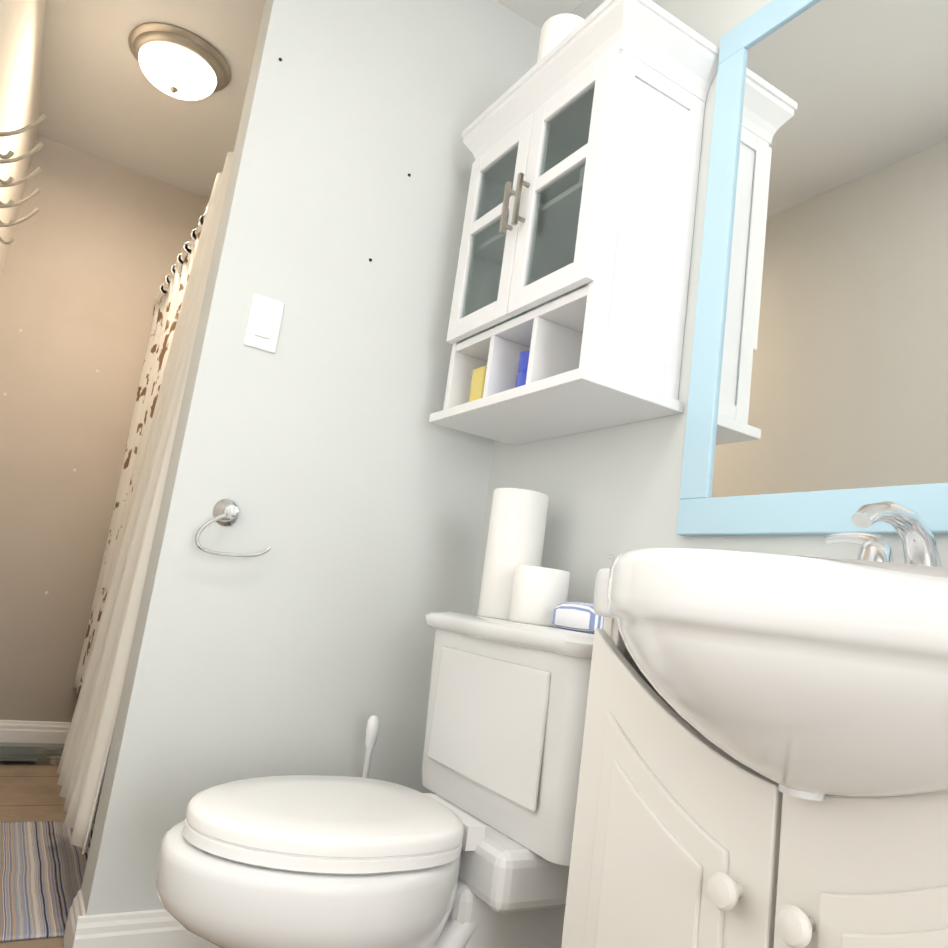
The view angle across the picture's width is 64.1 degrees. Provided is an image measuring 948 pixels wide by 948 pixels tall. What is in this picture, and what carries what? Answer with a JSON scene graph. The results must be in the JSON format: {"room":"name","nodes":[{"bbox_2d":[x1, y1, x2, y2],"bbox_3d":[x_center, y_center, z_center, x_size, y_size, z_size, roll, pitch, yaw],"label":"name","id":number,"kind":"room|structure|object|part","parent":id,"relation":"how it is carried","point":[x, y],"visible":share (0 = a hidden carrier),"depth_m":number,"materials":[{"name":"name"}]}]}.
{"room":"bathroom","nodes":[
{"label":"bathroom","id":0,"kind":"room"},
{"bbox_2d":[0,0,45,280],"bbox_3d":[-0.246,-0.456,0.019,0.100,2.270,6.520,13,-11,-30],"label":"wall","id":1,"kind":"structure","parent":0,"point":[21,35],"depth_m":2.15,"materials":[{"name":"white paint"}]},
{"bbox_2d":[0,114,46,244],"bbox_3d":[-1.167,-0.735,1.914,0.108,0.132,0.700,13,-11,-30],"label":"hook rail","id":2,"kind":"object","parent":1,"relation":"attached to","point":[4,159],"visible":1,"depth_m":1.90,"materials":[{"name":"white"}]},
{"bbox_2d":[0,746,100,947],"bbox_3d":[0.142,0.832,0.139,1.395,0.100,6.520,13,-11,-30],"label":"floor","id":3,"kind":"structure","parent":0,"point":[30,791],"depth_m":2.21,"materials":[{"name":"wood"}]},
{"bbox_2d":[0,742,63,765],"bbox_3d":[-1.555,0.954,2.577,0.290,0.030,0.210,13,-11,-30],"label":"bathroom scale","id":4,"kind":"object","parent":3,"relation":"on","point":[15,753],"visible":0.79,"depth_m":2.57,"materials":[{"name":"clear glass"}]},
{"bbox_2d":[0,821,94,941],"bbox_3d":[-1.044,0.881,1.673,0.472,0.009,0.680,14,-11,-30],"label":"rug","id":5,"kind":"object","parent":3,"relation":"on","point":[42,867],"visible":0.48,"depth_m":1.67,"materials":[{"name":"multicoloured fabric"}]},
{"bbox_2d":[362,715,379,777],"bbox_3d":[-0.238,0.730,1.531,0.104,0.468,0.104,13,-11,-30],"label":"toilet brush","id":6,"kind":"object","parent":3,"relation":"on","point":[372,728],"visible":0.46,"depth_m":1.55,"materials":[{"name":"white plastic"}]},
{"bbox_2d":[155,611,593,947],"bbox_3d":[-0.127,0.566,1.185,0.689,0.700,0.502,13,-11,-30],"label":"toilet","id":7,"kind":"object","parent":3,"relation":"on","point":[474,851],"visible":0.94,"depth_m":1.11,"materials":[{"name":"white ceramic"}]},
{"bbox_3d":[-0.242,0.714,1.101,0.470,0.353,0.370,13,-11,-30],"label":"bowl","id":8,"kind":"part","parent":7,"relation":"part of","materials":[{"name":"white ceramic"}]},
{"bbox_3d":[-0.211,0.517,1.138,0.429,0.051,0.332,13,-11,-30],"label":"seat","id":9,"kind":"part","parent":7,"relation":"part of","materials":[{"name":"white plastic"}]},
{"bbox_3d":[0.016,0.416,1.285,0.009,0.205,0.340,13,-11,-30],"label":"tank panel","id":10,"kind":"part","parent":7,"relation":"part of","materials":[{"name":"white ceramic"}]},
{"bbox_3d":[0.099,0.450,1.333,0.200,0.293,0.470,13,-11,-30],"label":"tank","id":11,"kind":"part","parent":7,"relation":"part of","materials":[{"name":"white ceramic"}]},
{"bbox_3d":[0.111,0.288,1.354,0.232,0.036,0.502,13,-11,-30],"label":"tank lid","id":12,"kind":"part","parent":7,"relation":"part of","materials":[{"name":"white ceramic"}]},
{"bbox_2d":[478,488,548,619],"bbox_3d":[0.079,0.162,1.504,0.112,0.252,0.112,13,-11,-30],"label":"paper towel roll","id":13,"kind":"object","parent":7,"relation":"on","point":[517,526],"visible":0.77,"depth_m":1.46,"materials":[{"name":"white paper"}]},
{"bbox_2d":[509,565,569,626],"bbox_3d":[0.119,0.222,1.371,0.100,0.100,0.100,13,-11,-30],"label":"toilet paper roll","id":14,"kind":"object","parent":7,"relation":"on","point":[539,594],"visible":0.94,"depth_m":1.33,"materials":[{"name":"white paper"}]},
{"bbox_2d":[552,602,603,633],"bbox_3d":[0.199,0.239,1.248,0.100,0.047,0.140,13,-11,-30],"label":"pouch","id":15,"kind":"object","parent":7,"relation":"on","point":[579,616],"visible":0.46,"depth_m":1.22,"materials":[{"name":"white plastic"}]},
{"bbox_2d":[561,501,947,947],"bbox_3d":[0.312,0.448,0.712,0.490,0.889,0.658,13,-11,-30],"label":"bathroom vanity","id":16,"kind":"object","parent":3,"relation":"on","point":[764,759],"visible":1,"depth_m":0.66,"materials":[{"name":"white"}]},
{"bbox_3d":[0.198,0.518,0.843,0.031,0.656,0.298,13,-11,-30],"label":"door","id":17,"kind":"part","parent":16,"relation":"part of","materials":[{"name":"white wood"}]},
{"bbox_3d":[0.253,0.416,0.754,0.032,0.035,0.035,13,-11,-30],"label":"knob","id":18,"kind":"part","parent":16,"relation":"part of","materials":[{"name":"white"}]},
{"bbox_2d":[593,547,947,800],"bbox_3d":[0.343,0.204,0.758,0.490,0.215,0.620,13,-11,-30],"label":"sink","id":19,"kind":"object","parent":16,"relation":"in","point":[825,678],"depth_m":0.60,"materials":[{"name":"white ceramic"}]},
{"bbox_3d":[0.294,0.409,0.686,0.032,0.035,0.035,13,-11,-30],"label":"knob","id":20,"kind":"part","parent":16,"relation":"part of","materials":[{"name":"white ceramic"}]},
{"bbox_3d":[0.355,0.494,0.584,0.031,0.656,0.298,13,-11,-30],"label":"door","id":21,"kind":"part","parent":16,"relation":"part of","materials":[{"name":"white wood"}]},
{"bbox_3d":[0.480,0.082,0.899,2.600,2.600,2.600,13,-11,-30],"label":"lever","id":22,"kind":"part","parent":16,"relation":"part of","materials":[{"name":"silver metal"}]},
{"bbox_2d":[847,501,947,606],"bbox_3d":[0.462,0.082,0.823,0.150,0.097,0.164,13,-11,-30],"label":"faucet","id":23,"kind":"object","parent":16,"relation":"on","point":[918,541],"depth_m":0.83,"materials":[{"name":"silver metal"}]},
{"bbox_2d":[0,135,209,721],"bbox_3d":[-1.361,-0.080,3.075,1.195,2.270,0.100,13,-11,-30],"label":"wall","id":24,"kind":"structure","parent":0,"point":[96,248],"depth_m":2.91,"materials":[{"name":"beige paint"}]},
{"bbox_2d":[0,720,70,746],"bbox_3d":[-1.720,0.923,2.700,0.620,0.088,0.013,13,-11,-30],"label":"baseboard","id":25,"kind":"structure","parent":24,"relation":"attached to","point":[18,732],"depth_m":2.76,"materials":[{"name":"white wood"}]},
{"bbox_2d":[3,329,98,593],"bbox_3d":[-1.668,0.074,2.815,0.292,1.212,0.001,13,-11,-30],"label":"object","id":26,"kind":"structure","parent":24,"relation":"attached to","point":[5,394],"depth_m":2.85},
{"bbox_2d":[57,152,233,853],"bbox_3d":[-1.022,-0.001,2.285,0.120,1.640,1.580,13,-11,-30],"label":"shower curtain","id":27,"kind":"object","parent":24,"relation":"attached to","point":[109,635],"visible":0.85,"depth_m":1.88,"materials":[{"name":"beige fabric"}]},
{"bbox_2d":[81,0,540,914],"bbox_3d":[-0.280,-0.161,1.750,0.713,2.270,0.120,13,-11,-30],"label":"wall","id":28,"kind":"structure","parent":0,"point":[335,464],"depth_m":1.65,"materials":[{"name":"white paint"}]},
{"bbox_2d":[63,889,85,947],"bbox_3d":[-0.733,0.831,1.386,0.013,0.088,0.120,13,-11,-30],"label":"baseboard","id":29,"kind":"structure","parent":28,"relation":"attached to","point":[77,909],"depth_m":1.39,"materials":[{"name":"white wood"}]},
{"bbox_2d":[72,909,219,947],"bbox_3d":[-0.490,0.876,1.451,0.506,0.088,0.013,13,-11,-30],"label":"baseboard","id":30,"kind":"structure","parent":28,"relation":"attached to","point":[162,928],"depth_m":1.38,"materials":[{"name":"white wood"}]},
{"bbox_2d":[195,498,270,556],"bbox_3d":[-0.476,0.108,1.506,0.150,0.116,0.050,13,-11,-30],"label":"towel ring","id":31,"kind":"object","parent":28,"relation":"attached to","point":[226,512],"visible":0.98,"depth_m":1.49,"materials":[{"name":"silver metal"}]},
{"bbox_2d":[243,293,283,352],"bbox_3d":[-0.440,-0.317,1.590,0.068,0.114,0.010,13,-11,-30],"label":"light switch","id":32,"kind":"object","parent":28,"relation":"attached to","point":[263,323],"visible":1,"depth_m":1.59,"materials":[{"name":"white plastic"}]},
{"bbox_2d":[38,0,583,198],"bbox_3d":[0.459,-1.482,0.539,1.395,0.100,6.520,13,-11,-30],"label":"ceiling","id":33,"kind":"structure","parent":0,"point":[102,96],"depth_m":2.56,"materials":[{"name":"paint"}]},
{"bbox_2d":[128,22,229,100],"bbox_3d":[-0.928,-1.244,2.363,0.304,0.120,0.304,13,-11,-30],"label":"ceiling light","id":34,"kind":"object","parent":33,"relation":"attached to","point":[178,62],"visible":1,"depth_m":2.29,"materials":[{"name":"white glass"}]},
{"bbox_3d":[-0.929,-1.234,2.361,0.232,0.068,0.232,13,-11,-30],"label":"glass","id":35,"kind":"part","parent":34,"relation":"part of","materials":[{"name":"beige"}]},
{"bbox_2d":[472,0,947,614],"bbox_3d":[0.848,-0.195,0.660,0.100,2.270,6.520,13,-11,-30],"label":"wall","id":36,"kind":"structure","parent":0,"point":[610,490],"depth_m":1.45,"materials":[{"name":"white paint"}]},
{"bbox_2d":[429,0,719,444],"bbox_3d":[0.179,-0.511,1.567,0.257,0.816,0.564,13,-11,-30],"label":"upper cabinet","id":37,"kind":"object","parent":36,"relation":"attached to","point":[582,138],"visible":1,"depth_m":1.41,"materials":[{"name":"white wood"}]},
{"bbox_3d":[0.070,-0.536,1.529,0.027,0.110,0.010,13,-11,-30],"label":"handle","id":38,"kind":"part","parent":37,"relation":"part of","materials":[{"name":"silver metal"}]},
{"bbox_3d":[0.093,-0.539,1.492,0.027,0.110,0.010,13,-11,-30],"label":"handle","id":39,"kind":"part","parent":37,"relation":"part of","materials":[{"name":"silver metal"}]},
{"bbox_3d":[0.100,-0.525,1.520,0.004,0.362,0.408,13,-11,-30],"label":"glass","id":40,"kind":"part","parent":37,"relation":"part of","materials":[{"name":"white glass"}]},
{"bbox_3d":[0.217,-0.766,1.613,0.249,0.092,0.564,13,-11,-30],"label":"crown","id":41,"kind":"part","parent":37,"relation":"part of","materials":[{"name":"white wood"}]},
{"bbox_2d":[676,0,947,535],"bbox_3d":[0.680,-0.400,0.908,0.018,0.950,1.045,13,-11,-30],"label":"mirror","id":42,"kind":"object","parent":36,"relation":"attached to","point":[818,397],"visible":0.98,"depth_m":1.13,"materials":[{"name":"blue mirror"}]}
]}

